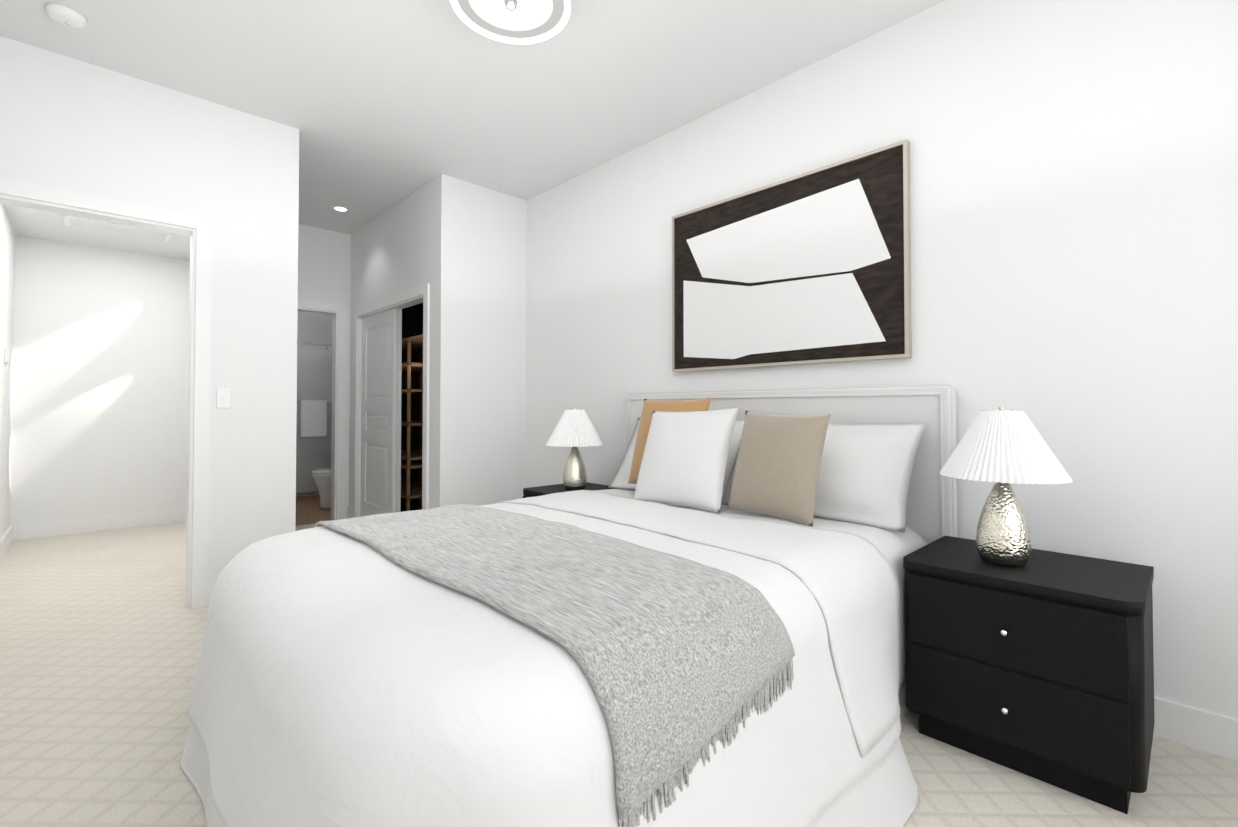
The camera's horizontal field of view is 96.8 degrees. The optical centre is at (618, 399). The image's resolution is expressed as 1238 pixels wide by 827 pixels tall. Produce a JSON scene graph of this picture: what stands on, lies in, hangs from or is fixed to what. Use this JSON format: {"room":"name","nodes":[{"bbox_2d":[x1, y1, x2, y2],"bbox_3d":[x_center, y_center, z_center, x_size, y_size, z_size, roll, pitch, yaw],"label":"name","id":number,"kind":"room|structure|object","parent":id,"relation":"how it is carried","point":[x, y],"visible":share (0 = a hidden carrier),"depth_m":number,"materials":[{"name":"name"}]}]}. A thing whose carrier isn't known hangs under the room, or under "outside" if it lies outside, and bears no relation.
{"room":"bedroom","nodes":[
{"label":"bedroom","id":0,"kind":"room"},
{"bbox_2d":[0,203,15,538],"bbox_3d":[-4.362,-0.271,3.659,0.240,2.950,3.120,1,-1,-44],"label":"wall","id":1,"kind":"structure","parent":0,"point":[7,261],"depth_m":4.40,"materials":[{"name":"white paint"}]},
{"bbox_2d":[0,525,12,560],"bbox_3d":[-4.228,1.140,3.680,0.016,0.130,3.000,1,-1,-44],"label":"baseboard","id":2,"kind":"structure","parent":1,"relation":"attached to","point":[6,539],"depth_m":4.41,"materials":[{"name":"white paint"}]},
{"bbox_2d":[4,347,9,363],"bbox_3d":[-4.830,-0.344,4.334,0.020,0.120,0.100,1,-1,-44],"label":"light switch","id":3,"kind":"object","parent":1,"relation":"attached to","point":[6,355],"visible":1,"depth_m":4.30,"materials":[{"name":"white plastic"}]},
{"bbox_2d":[2,204,189,260],"bbox_3d":[-3.756,-1.592,4.180,1.325,0.290,3.000,1,-1,-44],"label":"ceiling","id":4,"kind":"structure","parent":0,"point":[33,223],"depth_m":4.85,"materials":[{"name":"white paint"}]},
{"bbox_2d":[63,214,171,241],"bbox_3d":[-4.209,-1.432,4.630,0.660,0.016,0.320,1,-1,-44],"label":"ceiling vent","id":5,"kind":"object","parent":4,"relation":"in","point":[102,226],"visible":1,"depth_m":4.59,"materials":[{"name":"white plastic"}]},
{"bbox_2d":[10,235,189,524],"bbox_3d":[-4.837,-0.243,5.282,1.325,2.950,0.120,1,-1,-44],"label":"wall","id":6,"kind":"structure","parent":0,"point":[100,386],"depth_m":5.15,"materials":[{"name":"white paint"}]},
{"bbox_2d":[12,508,186,540],"bbox_3d":[-4.784,1.165,5.215,1.309,0.130,0.016,1,-1,-44],"label":"baseboard","id":7,"kind":"structure","parent":6,"relation":"attached to","point":[52,528],"depth_m":5.12,"materials":[{"name":"white paint"}]},
{"bbox_2d":[0,36,525,581],"bbox_3d":[-1.989,-0.270,3.692,3.170,2.950,0.120,1,-1,-44],"label":"wall","id":8,"kind":"structure","parent":0,"point":[247,201],"depth_m":3.37,"materials":[{"name":"white paint"}]},
{"bbox_2d":[0,178,212,608],"bbox_3d":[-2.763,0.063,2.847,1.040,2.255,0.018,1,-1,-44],"label":"door frame","id":9,"kind":"structure","parent":8,"relation":"attached to","point":[203,226],"depth_m":3.16,"materials":[{"name":"white paint"}]},
{"bbox_2d":[208,581,215,605],"bbox_3d":[-2.221,1.134,3.352,0.466,0.130,0.016,1,-1,-44],"label":"baseboard","id":10,"kind":"structure","parent":8,"relation":"attached to","point":[210,586],"depth_m":3.19,"materials":[{"name":"white paint"}]},
{"bbox_2d":[216,389,230,407],"bbox_3d":[-2.343,-0.005,3.256,0.070,0.115,0.012,1,-1,-44],"label":"switch plate","id":11,"kind":"object","parent":8,"relation":"attached to","point":[223,398],"visible":1,"depth_m":3.25,"materials":[{"name":"white plastic"}]},
{"bbox_2d":[296,311,332,496],"bbox_3d":[-4.305,-0.218,6.951,1.495,2.944,0.010,1,-1,-44],"label":"wall","id":12,"kind":"structure","parent":0,"point":[314,327],"depth_m":7.22,"materials":[{"name":"white paint"}]},
{"bbox_2d":[298,224,350,518],"bbox_3d":[-2.865,-0.237,5.694,1.660,2.950,0.120,1,-1,-44],"label":"wall","id":13,"kind":"structure","parent":0,"point":[317,264],"depth_m":5.56,"materials":[{"name":"white paint"}]},
{"bbox_2d":[298,299,345,519],"bbox_3d":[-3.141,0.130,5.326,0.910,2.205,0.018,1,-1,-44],"label":"door frame","id":14,"kind":"structure","parent":13,"relation":"attached to","point":[341,399],"depth_m":5.60,"materials":[{"name":"white paint"}]},
{"bbox_2d":[349,179,434,508],"bbox_3d":[-2.082,-0.248,5.024,0.100,2.950,1.930,1,-1,-44],"label":"wall","id":15,"kind":"structure","parent":0,"point":[392,251],"depth_m":4.84,"materials":[{"name":"white paint"}]},
{"bbox_2d":[347,507,351,518],"bbox_3d":[-2.736,1.172,5.596,0.016,0.130,0.165,1,-1,-44],"label":"baseboard","id":16,"kind":"structure","parent":15,"relation":"attached to","point":[349,512],"depth_m":5.60,"materials":[{"name":"white paint"}]},
{"bbox_2d":[360,309,396,516],"bbox_3d":[-2.297,0.204,5.233,0.035,2.030,0.800,1,-1,-44],"label":"closet door","id":17,"kind":"structure","parent":15,"relation":"in","point":[378,410],"depth_m":5.18,"materials":[{"name":"white paint"}]},
{"bbox_2d":[352,283,429,517],"bbox_3d":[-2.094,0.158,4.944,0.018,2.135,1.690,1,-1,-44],"label":"trim","id":18,"kind":"structure","parent":15,"relation":"attached to","point":[423,290],"depth_m":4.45,"materials":[{"name":"white paint"}]},
{"bbox_2d":[396,309,401,511],"bbox_3d":[-2.263,0.204,5.252,0.035,2.030,0.800,1,-1,-44],"label":"closet door","id":19,"kind":"structure","parent":15,"relation":"in","point":[398,430],"depth_m":4.96,"materials":[{"name":"white paint"}]},
{"bbox_2d":[401,303,422,511],"bbox_3d":[-2.470,-0.232,5.981,0.668,2.950,0.012,1,-1,-44],"label":"wall","id":20,"kind":"structure","parent":0,"point":[412,320],"depth_m":6.12,"materials":[{"name":"grey"}]},
{"bbox_2d":[0,0,944,234],"bbox_3d":[-1.686,-1.802,3.295,3.560,0.100,9.190,1,-1,-44],"label":"ceiling","id":21,"kind":"structure","parent":0,"point":[382,106],"depth_m":2.93,"materials":[{"name":"white paint"}]},
{"bbox_2d":[44,3,86,28],"bbox_3d":[-2.533,-1.745,2.515,0.140,0.040,0.140,1,-1,-44],"label":"smoke detector","id":22,"kind":"object","parent":21,"relation":"attached to","point":[64,15],"visible":1,"depth_m":2.49,"materials":[{"name":"white plastic"}]},
{"bbox_2d":[331,206,349,211],"bbox_3d":[-2.519,-1.721,4.969,0.156,0.006,0.156,1,-1,-44],"label":"recessed light","id":23,"kind":"object","parent":21,"relation":"in","point":[340,208],"visible":1,"depth_m":4.95,"materials":[{"name":"white plastic"}]},
{"bbox_2d":[449,0,571,44],"bbox_3d":[-0.438,-1.675,2.225,0.490,0.191,0.490,1,-1,-44],"label":"drum ceiling light","id":24,"kind":"object","parent":21,"relation":"attached to","point":[521,22],"visible":1,"depth_m":2.31,"materials":[{"name":"white glass"}]},
{"bbox_2d":[0,521,1237,826],"bbox_3d":[-1.686,1.247,3.244,3.560,0.100,9.190,1,-1,-44],"label":"floor","id":25,"kind":"structure","parent":0,"point":[102,633],"depth_m":1.96,"materials":[{"name":"carpet"}]},
{"bbox_2d":[295,495,331,525],"bbox_3d":[-3.540,1.246,6.303,1.755,0.006,1.970,1,-1,-44],"label":"floor","id":26,"kind":"structure","parent":25,"relation":"on","point":[309,510],"depth_m":6.06,"materials":[{"name":"brown wood"}]},
{"bbox_2d":[311,468,330,508],"bbox_3d":[-3.196,0.848,6.369,0.668,0.790,0.440,1,-1,-44],"label":"toilet","id":27,"kind":"object","parent":26,"relation":"on","point":[322,478],"visible":0.21,"depth_m":6.15,"materials":[{"name":"white ceramic"}]},
{"bbox_2d":[180,397,926,826],"bbox_3d":[-0.148,0.577,2.160,2.360,1.196,2.220,1,-1,-44],"label":"bed","id":28,"kind":"object","parent":25,"relation":"on","point":[692,613],"visible":1,"depth_m":1.37,"materials":[{"name":"white fabric"}]},
{"bbox_2d":[315,504,794,819],"bbox_3d":[-0.446,0.623,1.882,0.650,0.326,1.951,1,-1,-44],"label":"throw","id":29,"kind":"object","parent":28,"relation":"on","point":[675,666],"depth_m":1.29,"materials":[{"name":"grey fabric"}]},
{"bbox_2d":[633,407,738,512],"bbox_3d":[0.322,0.291,2.753,0.540,0.520,0.167,-4,-25,43],"label":"pillow","id":30,"kind":"object","parent":28,"relation":"on","point":[684,462],"depth_m":2.66,"materials":[{"name":"white fabric"}]},
{"bbox_2d":[727,411,830,526],"bbox_3d":[0.692,0.284,2.416,0.156,0.470,0.430,20,-12,-39],"label":"pillow","id":31,"kind":"object","parent":28,"relation":"on","point":[776,474],"depth_m":2.33,"materials":[{"name":"beige fabric"}]},
{"bbox_2d":[523,482,614,497],"bbox_3d":[-0.321,0.899,3.646,0.561,0.610,0.468,1,-1,-44],"label":"nightstand","id":32,"kind":"object","parent":25,"relation":"on","point":[541,490],"visible":0.04,"depth_m":3.61,"materials":[{"name":"black wood"}]},
{"bbox_2d":[546,407,603,490],"bbox_3d":[-0.289,0.322,3.596,0.379,0.543,0.379,1,-1,-44],"label":"lamp","id":33,"kind":"object","parent":32,"relation":"on","point":[574,429],"visible":0.98,"depth_m":3.52,"materials":[{"name":"white fabric"}]},
{"bbox_2d":[903,536,1154,814],"bbox_3d":[1.381,0.869,1.876,0.561,0.610,0.628,1,-1,-44],"label":"nightstand","id":34,"kind":"object","parent":25,"relation":"on","point":[1039,665],"visible":1,"depth_m":1.68,"materials":[{"name":"black wood"}]},
{"bbox_2d":[939,406,1072,565],"bbox_3d":[1.332,0.293,1.909,0.379,0.543,0.379,1,-1,-44],"label":"lamp","id":35,"kind":"object","parent":34,"relation":"on","point":[1001,448],"visible":1,"depth_m":1.84,"materials":[{"name":"white fabric"}]},
{"bbox_3d":[-1.805,1.229,5.265,0.668,0.004,1.906,1,-1,-44],"label":"liner","id":36,"kind":"object","parent":25,"relation":"on","visible":0},
{"bbox_2d":[401,334,422,510],"bbox_3d":[-1.780,0.330,5.305,0.580,1.796,1.890,1,-1,-44],"label":"closet shelf","id":37,"kind":"object","parent":36,"relation":"on","point":[411,459],"visible":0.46,"depth_m":5.23,"materials":[{"name":"brown wood"}]},
{"bbox_2d":[526,0,1237,718],"bbox_3d":[-0.446,-0.257,4.461,0.120,2.950,9.190,1,-1,-44],"label":"wall","id":38,"kind":"structure","parent":0,"point":[1074,218],"depth_m":2.18,"materials":[{"name":"white paint"}]},
{"bbox_2d":[626,384,956,543],"bbox_3d":[0.749,0.560,3.022,0.092,1.226,1.952,1,-1,-44],"label":"headboard","id":39,"kind":"object","parent":38,"relation":"attached to","point":[931,510],"visible":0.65,"depth_m":2.44,"materials":[{"name":"painted wood"}]},
{"bbox_2d":[672,139,911,371],"bbox_3d":[0.839,-0.679,3.015,0.040,0.995,1.405,1,-1,-44],"label":"framed picture","id":40,"kind":"object","parent":38,"relation":"attached to","point":[812,267],"visible":0.98,"depth_m":2.88,"materials":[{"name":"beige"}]},
{"bbox_2d":[1153,697,1237,760],"bbox_3d":[0.898,1.127,2.941,0.016,0.130,4.930,1,-1,-44],"label":"baseboard","id":41,"kind":"structure","parent":38,"relation":"attached to","point":[1204,730],"depth_m":1.84,"materials":[{"name":"white paint"}]},
{"bbox_3d":[-4.211,-0.238,5.766,0.010,2.944,1.850,1,-1,-44],"label":"liner","id":42,"kind":"object","parent":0,"visible":0},
{"bbox_2d":[296,340,331,495],"bbox_3d":[-4.014,0.191,6.637,1.485,1.928,0.454,1,-1,-44],"label":"frame rail","id":43,"kind":"object","parent":42,"relation":"attached to","point":[313,414],"visible":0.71,"depth_m":6.67,"materials":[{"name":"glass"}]},
{"bbox_2d":[300,400,326,436],"bbox_3d":[-3.701,0.235,6.657,0.280,0.440,0.050,1,-1,-44],"label":"towel","id":44,"kind":"object","parent":43,"relation":"hanging from","point":[313,413],"depth_m":6.63,"materials":[{"name":"white fabric"}]}
]}

